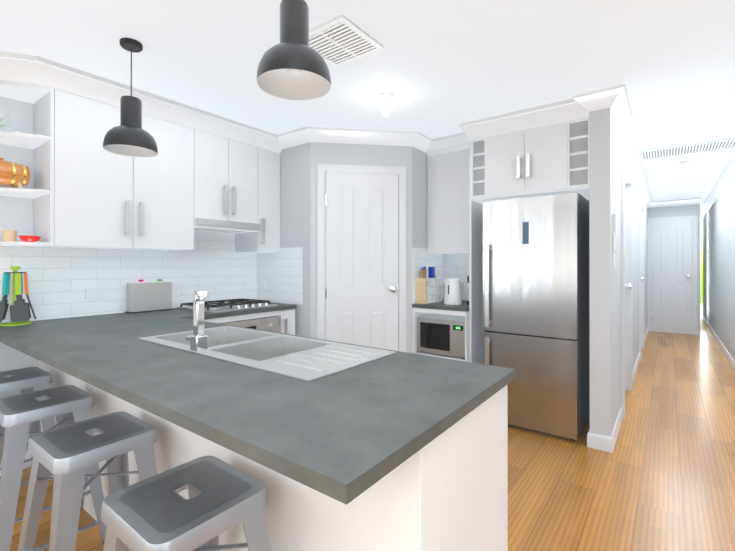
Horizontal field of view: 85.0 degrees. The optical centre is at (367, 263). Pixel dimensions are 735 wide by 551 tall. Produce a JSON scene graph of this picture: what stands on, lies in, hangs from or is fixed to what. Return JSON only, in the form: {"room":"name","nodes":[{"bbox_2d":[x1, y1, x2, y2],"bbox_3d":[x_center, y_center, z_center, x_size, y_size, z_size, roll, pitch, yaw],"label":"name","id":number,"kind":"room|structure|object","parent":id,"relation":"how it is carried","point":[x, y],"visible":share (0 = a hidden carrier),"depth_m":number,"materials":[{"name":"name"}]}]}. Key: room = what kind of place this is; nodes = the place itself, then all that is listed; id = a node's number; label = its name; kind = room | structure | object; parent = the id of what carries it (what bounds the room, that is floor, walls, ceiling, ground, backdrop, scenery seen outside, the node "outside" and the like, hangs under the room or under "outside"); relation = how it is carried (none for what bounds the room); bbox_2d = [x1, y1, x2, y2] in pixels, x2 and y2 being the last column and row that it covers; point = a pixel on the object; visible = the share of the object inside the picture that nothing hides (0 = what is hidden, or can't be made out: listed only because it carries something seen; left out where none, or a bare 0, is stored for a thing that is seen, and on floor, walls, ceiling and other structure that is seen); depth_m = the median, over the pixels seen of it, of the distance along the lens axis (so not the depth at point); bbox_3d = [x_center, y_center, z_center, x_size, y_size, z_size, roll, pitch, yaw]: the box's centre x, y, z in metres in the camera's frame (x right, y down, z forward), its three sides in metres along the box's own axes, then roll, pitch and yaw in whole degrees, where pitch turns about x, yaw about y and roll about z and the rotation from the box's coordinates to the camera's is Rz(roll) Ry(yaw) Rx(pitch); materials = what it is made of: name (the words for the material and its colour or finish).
{"room":"kitchen","nodes":[
{"label":"kitchen","id":0,"kind":"room"},
{"bbox_2d":[0,122,239,475],"bbox_3d":[-0.339,0.063,4.938,0.154,2.400,16.900,0,0,37],"label":"wall","id":1,"kind":"structure","parent":0,"point":[11,358],"depth_m":2.44,"materials":[{"name":"grey paint"}]},
{"bbox_2d":[0,81,53,246],"bbox_3d":[-2.059,-0.556,2.261,0.327,0.908,0.388,0,0,37],"label":"shelf unit","id":2,"kind":"object","parent":1,"relation":"attached to","point":[25,105],"visible":1,"depth_m":2.39,"materials":[{"name":"white wood"}]},
{"bbox_2d":[2,230,16,241],"bbox_3d":[-2.021,-0.153,2.262,0.062,0.066,0.062,0,0,37],"label":"cup","id":3,"kind":"object","parent":2,"relation":"on","point":[9,235],"visible":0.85,"depth_m":2.24,"materials":[{"name":"beige ceramic"}]},
{"bbox_2d":[0,109,20,132],"bbox_3d":[-2.092,-0.803,2.250,0.184,0.152,0.218,0,0,37],"label":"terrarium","id":4,"kind":"object","parent":2,"relation":"on","point":[1,130],"visible":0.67,"depth_m":2.26,"materials":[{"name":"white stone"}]},
{"bbox_2d":[0,158,29,187],"bbox_3d":[-2.096,-0.509,2.269,0.150,0.180,0.270,0,0,37],"label":"dispenser","id":5,"kind":"object","parent":2,"relation":"on","point":[14,175],"visible":0.98,"depth_m":2.29,"materials":[{"name":"brown wood"}]},
{"bbox_2d":[18,235,41,241],"bbox_3d":[-1.936,-0.138,2.299,0.104,0.036,0.104,0,0,37],"label":"bowl","id":6,"kind":"object","parent":2,"relation":"on","point":[24,238],"visible":0.81,"depth_m":2.27,"materials":[{"name":"red plastic"}]},
{"bbox_2d":[44,89,195,250],"bbox_3d":[-1.686,-0.555,2.758,0.326,0.908,0.855,0,0,37],"label":"upper cabinet","id":7,"kind":"object","parent":1,"relation":"attached to","point":[170,191],"depth_m":2.58,"materials":[{"name":"white wood"}]},
{"bbox_2d":[0,231,256,322],"bbox_3d":[-1.686,0.010,3.035,0.006,0.700,2.080,0,0,37],"label":"wall tiles","id":8,"kind":"structure","parent":1,"relation":"attached to","point":[215,265],"depth_m":2.88,"materials":[{"name":"white tile"}]},
{"bbox_2d":[85,288,104,298],"bbox_3d":[-1.878,0.208,2.764,0.011,0.073,0.115,0,0,37],"label":"outlet","id":9,"kind":"object","parent":8,"relation":"attached to","point":[93,293],"visible":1,"depth_m":2.76,"materials":[{"name":"white plastic"}]},
{"bbox_2d":[172,282,179,290],"bbox_3d":[-1.540,0.185,3.214,0.011,0.070,0.070,0,0,37],"label":"light switch","id":10,"kind":"object","parent":8,"relation":"attached to","point":[175,286],"visible":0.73,"depth_m":3.21,"materials":[{"name":"white plastic"}]},
{"bbox_2d":[0,51,281,152],"bbox_3d":[-1.548,-1.075,2.894,0.397,0.132,2.140,0,0,37],"label":"crown molding","id":11,"kind":"structure","parent":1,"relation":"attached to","point":[23,68],"depth_m":2.54,"materials":[{"name":"white"}]},
{"bbox_2d":[196,129,259,223],"bbox_3d":[-1.253,-0.674,3.334,0.326,0.668,0.584,0,0,37],"label":"upper cabinet","id":12,"kind":"object","parent":1,"relation":"attached to","point":[227,170],"depth_m":3.22,"materials":[{"name":"white wood"}]},
{"bbox_2d":[194,218,260,233],"bbox_3d":[-1.237,-0.305,3.321,0.364,0.067,0.579,0,0,37],"label":"range hood","id":13,"kind":"object","parent":12,"relation":"attached to","point":[213,225],"visible":0.9,"depth_m":3.22,"materials":[{"name":"silver metal"}]},
{"bbox_2d":[235,148,279,252],"bbox_3d":[-1.003,-0.553,3.667,0.326,0.908,0.248,0,0,37],"label":"upper cabinet","id":14,"kind":"object","parent":1,"relation":"attached to","point":[267,240],"depth_m":3.57,"materials":[{"name":"white wood"}]},
{"bbox_2d":[271,142,426,352],"bbox_3d":[-0.151,0.061,3.959,1.350,2.400,1.240,0,0,37],"label":"wall","id":15,"kind":"structure","parent":0,"point":[298,195],"depth_m":3.54,"materials":[{"name":"grey paint"}]},
{"bbox_2d":[257,247,301,304],"bbox_3d":[-0.815,0.111,3.678,0.614,0.500,0.006,0,0,37],"label":"wall tile","id":16,"kind":"structure","parent":15,"relation":"attached to","point":[280,273],"depth_m":3.65,"materials":[{"name":"white tile"}]},
{"bbox_2d":[261,281,265,288],"bbox_3d":[-0.987,0.206,3.796,0.070,0.070,0.011,0,0,37],"label":"outlet","id":17,"kind":"object","parent":16,"relation":"attached to","point":[263,284],"visible":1,"depth_m":3.79,"materials":[{"name":"white plastic"}]},
{"bbox_2d":[278,127,431,152],"bbox_3d":[-0.111,-1.089,3.662,1.107,0.100,0.990,0,0,37],"label":"crown molding","id":18,"kind":"structure","parent":15,"relation":"attached to","point":[417,140],"depth_m":3.46,"materials":[{"name":"white"}]},
{"bbox_2d":[325,172,397,350],"bbox_3d":[-0.040,0.234,3.453,0.640,2.040,0.089,0,0,-8],"label":"pantry door","id":19,"kind":"structure","parent":15,"relation":"in","point":[361,258],"depth_m":3.48,"materials":[{"name":"white wood"}]},
{"bbox_2d":[317,164,405,351],"bbox_3d":[-0.045,0.206,3.486,0.778,2.109,0.024,0,0,-8],"label":"trim","id":20,"kind":"structure","parent":15,"relation":"attached to","point":[322,169],"depth_m":3.47,"materials":[{"name":"white wood"}]},
{"bbox_2d":[412,248,443,303],"bbox_3d":[0.583,0.111,3.808,0.006,0.500,0.600,0,0,37],"label":"wall tile","id":21,"kind":"structure","parent":15,"relation":"attached to","point":[420,257],"depth_m":3.72,"materials":[{"name":"white tile"}]},
{"bbox_2d":[426,132,468,252],"bbox_3d":[0.848,-0.619,3.732,0.507,1.040,0.403,0,0,37],"label":"upper cabinet","id":22,"kind":"object","parent":15,"relation":"attached to","point":[447,194],"visible":0.5,"depth_m":3.64,"materials":[{"name":"white"}]},
{"bbox_2d":[444,253,468,300],"bbox_3d":[0.979,0.131,3.882,0.478,0.460,0.006,0,0,37],"label":"wall tile","id":23,"kind":"structure","parent":15,"relation":"attached to","point":[456,265],"depth_m":3.94,"materials":[{"name":"white tile"}]},
{"bbox_2d":[0,318,734,550],"bbox_3d":[2.710,1.289,2.646,7.900,0.060,16.900,0,0,37],"label":"floor","id":24,"kind":"structure","parent":0,"point":[661,477],"depth_m":2.38,"materials":[{"name":"brown wood"}]},
{"bbox_2d":[0,367,54,469],"bbox_3d":[-1.918,0.930,2.139,0.412,0.656,0.410,0,0,36],"label":"stool","id":25,"kind":"object","parent":24,"relation":"on","point":[28,379],"visible":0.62,"depth_m":2.15,"materials":[{"name":"grey metal"}]},
{"bbox_2d":[0,385,106,550],"bbox_3d":[-1.450,0.930,1.788,0.412,0.656,0.410,0,0,37],"label":"stool","id":26,"kind":"object","parent":24,"relation":"on","point":[64,405],"visible":0.75,"depth_m":1.67,"materials":[{"name":"grey metal"}]},
{"bbox_2d":[38,360,69,476],"bbox_3d":[-1.656,0.826,2.576,0.600,0.866,0.592,0,0,37],"label":"base cabinet","id":27,"kind":"object","parent":24,"relation":"on","point":[59,378],"depth_m":2.32,"materials":[{"name":"white"}]},
{"bbox_2d":[0,302,514,504],"bbox_3d":[-0.560,0.374,2.240,2.760,0.032,1.920,0,0,37],"label":"benchtop","id":28,"kind":"object","parent":27,"relation":"on","point":[347,436],"visible":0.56,"depth_m":1.10,"materials":[{"name":"grey stone"}]},
{"bbox_2d":[0,266,35,325],"bbox_3d":[-2.072,0.186,2.355,0.197,0.343,0.200,0,0,37],"label":"carousel","id":29,"kind":"object","parent":28,"relation":"on","point":[20,313],"visible":1,"depth_m":2.32,"materials":[{"name":"green plastic"}]},
{"bbox_2d":[125,279,172,313],"bbox_3d":[-1.635,0.240,3.010,0.093,0.238,0.310,0,0,37],"label":"chopping board","id":30,"kind":"object","parent":28,"relation":"on","point":[147,296],"visible":0.98,"depth_m":2.97,"materials":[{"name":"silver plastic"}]},
{"bbox_2d":[177,298,277,312],"bbox_3d":[-1.136,0.339,3.285,0.505,0.040,0.600,0,0,37],"label":"gas cooktop","id":31,"kind":"object","parent":28,"relation":"on","point":[223,306],"visible":0.88,"depth_m":3.20,"materials":[{"name":"silver metal"}]},
{"bbox_2d":[137,326,396,381],"bbox_3d":[-0.484,0.439,1.742,1.140,0.178,0.486,0,0,37],"label":"sink","id":32,"kind":"object","parent":28,"relation":"in","point":[305,359],"visible":0.67,"depth_m":1.68,"materials":[{"name":"silver metal"}]},
{"bbox_2d":[186,289,207,351],"bbox_3d":[-0.679,0.229,1.600,0.184,0.246,0.084,0,0,37],"label":"mixer tap","id":33,"kind":"object","parent":32,"relation":"on","point":[197,339],"visible":1,"depth_m":1.61,"materials":[{"name":"silver metal"}]},
{"bbox_2d":[18,411,157,550],"bbox_3d":[-0.974,0.929,1.430,0.412,0.656,0.410,0,0,36],"label":"stool","id":34,"kind":"object","parent":24,"relation":"on","point":[66,455],"visible":0.96,"depth_m":1.38,"materials":[{"name":"grey metal"}]},
{"bbox_2d":[70,375,109,520],"bbox_3d":[-1.202,0.825,2.235,0.536,0.866,0.592,0,0,37],"label":"base cabinet","id":35,"kind":"object","parent":24,"relation":"on","point":[101,399],"depth_m":1.96,"materials":[{"name":"white"}]},
{"bbox_2d":[110,394,169,493],"bbox_3d":[-0.782,0.825,1.920,0.546,0.866,0.592,0,0,37],"label":"base cabinet","id":36,"kind":"object","parent":24,"relation":"on","point":[161,447],"depth_m":1.61,"materials":[{"name":"white wood"}]},
{"bbox_2d":[101,456,269,550],"bbox_3d":[-0.474,0.928,1.055,0.412,0.656,0.410,0,0,37],"label":"stool","id":37,"kind":"object","parent":24,"relation":"on","point":[157,512],"visible":1,"depth_m":1.01,"materials":[{"name":"grey metal"}]},
{"bbox_2d":[170,422,261,550],"bbox_3d":[-0.358,0.824,1.601,0.546,0.866,0.592,0,0,37],"label":"base cabinet","id":38,"kind":"object","parent":24,"relation":"on","point":[185,445],"depth_m":1.37,"materials":[{"name":"white wood"}]},
{"bbox_2d":[204,309,294,334],"bbox_3d":[-1.149,0.827,3.234,0.604,0.866,1.031,0,0,37],"label":"base cabinet","id":39,"kind":"object","parent":24,"relation":"on","point":[288,321],"depth_m":3.33,"materials":[{"name":"white"}]},
{"bbox_2d":[220,316,280,332],"bbox_3d":[-1.108,0.790,3.263,0.595,0.700,0.600,0,0,37],"label":"oven","id":40,"kind":"object","parent":39,"relation":"in","point":[272,323],"visible":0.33,"depth_m":3.20,"materials":[{"name":"silver metal"}]},
{"bbox_2d":[262,385,507,550],"bbox_3d":[0.071,0.824,1.279,0.558,0.866,0.592,0,0,37],"label":"base cabinet","id":41,"kind":"object","parent":24,"relation":"on","point":[447,490],"depth_m":1.04,"materials":[{"name":"white wood"}]},
{"bbox_2d":[412,308,468,361],"bbox_3d":[0.781,0.828,3.641,0.507,0.866,0.613,0,0,37],"label":"base cabinet","id":42,"kind":"object","parent":24,"relation":"on","point":[417,312],"visible":0.17,"depth_m":3.42,"materials":[{"name":"white wood"}]},
{"bbox_2d":[412,299,468,311],"bbox_3d":[0.781,0.377,3.642,0.507,0.032,0.613,0,0,37],"label":"benchtop","id":43,"kind":"object","parent":42,"relation":"on","point":[463,306],"visible":0.6,"depth_m":3.42,"materials":[{"name":"grey concrete"}]},
{"bbox_2d":[415,265,442,303],"bbox_3d":[0.574,0.188,3.702,0.104,0.344,0.340,0,0,37],"label":"organizer","id":44,"kind":"object","parent":43,"relation":"on","point":[428,286],"visible":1,"depth_m":3.62,"materials":[{"name":"white plastic"}]},
{"bbox_2d":[444,278,463,304],"bbox_3d":[0.769,0.244,3.569,0.160,0.232,0.242,0,0,37],"label":"kettle","id":45,"kind":"object","parent":43,"relation":"on","point":[454,292],"visible":1,"depth_m":3.49,"materials":[{"name":"white plastic"}]},
{"bbox_2d":[417,314,464,358],"bbox_3d":[0.739,0.631,3.564,0.448,0.312,0.402,0,0,37],"label":"microwave","id":46,"kind":"object","parent":42,"relation":"in","point":[442,334],"visible":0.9,"depth_m":3.41,"materials":[{"name":"silver metal"}]},
{"bbox_2d":[469,118,588,363],"bbox_3d":[1.343,0.126,3.239,0.874,2.268,0.596,0,0,37],"label":"surround","id":47,"kind":"object","parent":24,"relation":"on","point":[552,159],"visible":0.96,"depth_m":3.07,"materials":[{"name":"white wood"}]},
{"bbox_2d":[483,193,589,439],"bbox_3d":[1.345,0.384,3.187,0.670,1.752,0.658,0,0,37],"label":"fridge","id":48,"kind":"object","parent":24,"relation":"on","point":[536,301],"visible":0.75,"depth_m":2.93,"materials":[{"name":"silver metal"}]},
{"bbox_2d":[0,0,734,208],"bbox_3d":[2.710,-1.166,2.650,7.900,0.050,16.900,0,0,37],"label":"ceiling","id":49,"kind":"structure","parent":0,"point":[439,68],"depth_m":2.23,"materials":[{"name":"white paint"}]},
{"bbox_2d":[103,38,157,157],"bbox_3d":[-1.225,-0.861,2.078,0.245,0.562,0.245,0,0,37],"label":"pendant lamp","id":50,"kind":"object","parent":49,"relation":"hanging from","point":[129,136],"visible":1,"depth_m":2.04,"materials":[{"name":"black metal"}]},
{"bbox_2d":[256,0,330,100],"bbox_3d":[-0.245,-0.867,1.342,0.245,0.551,0.245,0,0,37],"label":"pendant lamp","id":51,"kind":"object","parent":49,"relation":"hanging from","point":[292,65],"visible":1,"depth_m":1.30,"materials":[{"name":"black metal"}]},
{"bbox_2d":[309,14,383,67],"bbox_3d":[-0.151,-1.135,2.072,0.340,0.014,0.340,0,0,37],"label":"ceiling vent","id":52,"kind":"object","parent":49,"relation":"in","point":[339,40],"visible":0.77,"depth_m":2.05,"materials":[{"name":"white plastic"}]},
{"bbox_2d":[378,92,393,115],"bbox_3d":[0.126,-1.070,2.715,0.104,0.142,0.104,0,0,37],"label":"holder","id":53,"kind":"object","parent":49,"relation":"attached to","point":[385,97],"visible":1,"depth_m":2.69,"materials":[{"name":"white plastic"}]},
{"bbox_2d":[677,161,689,165],"bbox_3d":[3.559,-1.121,4.514,0.120,0.034,0.120,0,0,37],"label":"smoke detector","id":54,"kind":"object","parent":49,"relation":"attached to","point":[683,163],"visible":1,"depth_m":4.48,"materials":[{"name":"white plastic"}]},
{"bbox_2d":[641,137,734,159],"bbox_3d":[3.186,-1.131,3.981,0.877,0.014,0.400,0,0,37],"label":"ceiling vent","id":55,"kind":"object","parent":49,"relation":"in","point":[706,146],"visible":0.85,"depth_m":3.97,"materials":[{"name":"white plastic"}]},
{"bbox_2d":[589,108,647,436],"bbox_3d":[3.417,0.063,5.169,0.123,2.400,6.140,0,0,37],"label":"wall","id":56,"kind":"structure","parent":0,"point":[607,152],"depth_m":2.74,"materials":[{"name":"grey paint"}]},
{"bbox_2d":[459,99,588,140],"bbox_3d":[1.207,-1.074,3.114,0.938,0.132,0.284,0,0,37],"label":"crown molding","id":57,"kind":"structure","parent":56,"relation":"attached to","point":[550,114],"depth_m":2.99,"materials":[{"name":"white"}]},
{"bbox_2d":[587,406,622,452],"bbox_3d":[1.790,1.210,3.001,0.151,0.100,0.749,0,0,37],"label":"skirting board","id":58,"kind":"object","parent":56,"relation":"attached to","point":[601,442],"visible":0.92,"depth_m":2.72,"materials":[{"name":"white wood"}]},
{"bbox_2d":[573,84,652,207],"bbox_3d":[3.353,-1.087,5.087,0.303,0.100,6.110,0,0,37],"label":"crown molding","id":59,"kind":"structure","parent":56,"relation":"attached to","point":[615,99],"depth_m":2.98,"materials":[{"name":"white"}]},
{"bbox_2d":[612,214,616,266],"bbox_3d":[1.730,-0.156,2.803,0.022,0.370,0.090,0,0,37],"label":"light switch panel","id":60,"kind":"object","parent":56,"relation":"attached to","point":[614,223],"visible":0.96,"depth_m":2.77,"materials":[{"name":"white plastic"}]},
{"bbox_2d":[621,159,632,418],"bbox_3d":[2.356,0.206,3.633,0.024,2.109,0.950,0,0,37],"label":"trim","id":61,"kind":"structure","parent":56,"relation":"attached to","point":[625,171],"depth_m":3.29,"materials":[{"name":"white wood"}]},
{"bbox_2d":[625,176,628,390],"bbox_3d":[2.297,0.230,3.678,0.123,2.060,0.821,0,0,37],"label":"door","id":62,"kind":"structure","parent":56,"relation":"attached to","point":[626,283],"depth_m":3.98,"materials":[{"name":"white wood"}]},
{"bbox_2d":[632,353,639,382],"bbox_3d":[3.086,1.212,4.612,0.013,0.100,1.505,0,0,37],"label":"skirting board","id":63,"kind":"object","parent":56,"relation":"attached to","point":[634,371],"visible":0.65,"depth_m":4.56,"materials":[{"name":"white wood"}]},
{"bbox_2d":[639,198,643,360],"bbox_3d":[3.812,0.209,5.572,0.024,2.109,0.910,0,0,37],"label":"trim","id":64,"kind":"structure","parent":56,"relation":"attached to","point":[641,205],"depth_m":5.21,"materials":[{"name":"white wood"}]},
{"bbox_2d":[641,209,641,348],"bbox_3d":[3.753,0.234,5.617,0.123,2.060,0.781,0,0,37],"label":"door","id":65,"kind":"structure","parent":56,"relation":"attached to","point":[641,276],"depth_m":5.89,"materials":[{"name":"white wood"}]},
{"bbox_2d":[644,326,648,344],"bbox_3d":[4.661,1.215,6.709,0.013,0.100,1.940,0,0,37],"label":"skirting board","id":66,"kind":"object","parent":56,"relation":"attached to","point":[646,334],"visible":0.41,"depth_m":6.73,"materials":[{"name":"white wood"}]},
{"bbox_2d":[648,204,699,334],"bbox_3d":[5.576,0.066,7.312,0.757,2.400,0.120,0,0,37],"label":"wall","id":67,"kind":"structure","parent":0,"point":[675,211],"depth_m":7.10,"materials":[{"name":"grey paint"}]},
{"bbox_2d":[652,219,691,333],"bbox_3d":[5.495,0.240,7.239,0.580,2.040,0.089,0,0,37],"label":"door","id":68,"kind":"structure","parent":67,"relation":"in","point":[671,276],"depth_m":7.26,"materials":[{"name":"white wood"}]},
{"bbox_2d":[648,215,696,334],"bbox_3d":[5.515,0.212,7.266,0.718,2.109,0.024,0,0,37],"label":"trim","id":69,"kind":"structure","parent":67,"relation":"attached to","point":[694,226],"depth_m":7.19,"materials":[{"name":"white wood"}]},
{"bbox_2d":[648,198,700,207],"bbox_3d":[5.513,-1.084,7.229,0.757,0.100,0.090,0,0,37],"label":"crown molding","id":70,"kind":"structure","parent":67,"relation":"attached to","point":[682,202],"depth_m":7.20,"materials":[{"name":"white"}]},
{"bbox_2d":[702,176,734,360],"bbox_3d":[5.146,0.064,5.709,0.120,2.400,9.080,0,0,37],"label":"wall","id":71,"kind":"structure","parent":0,"point":[718,265],"depth_m":5.93,"materials":[{"name":"grey paint"}]},
{"bbox_2d":[700,151,734,217],"bbox_3d":[5.032,-1.086,5.734,0.090,0.100,8.980,0,0,37],"label":"crown molding","id":72,"kind":"structure","parent":71,"relation":"attached to","point":[727,175],"depth_m":5.55,"materials":[{"name":"white"}]},
{"bbox_2d":[702,314,734,371],"bbox_3d":[5.032,1.214,5.668,0.013,0.100,8.880,0,0,37],"label":"skirting board","id":73,"kind":"object","parent":71,"relation":"attached to","point":[729,358],"visible":1,"depth_m":5.83,"materials":[{"name":"white wood"}]},
{"label":"outside","id":74,"kind":"structure","parent":0,"visible":0},
{"bbox_2d":[700,217,701,317],"bbox_3d":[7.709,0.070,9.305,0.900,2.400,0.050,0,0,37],"label":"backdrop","id":75,"kind":"structure","parent":74,"point":[700,267],"depth_m":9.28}
]}

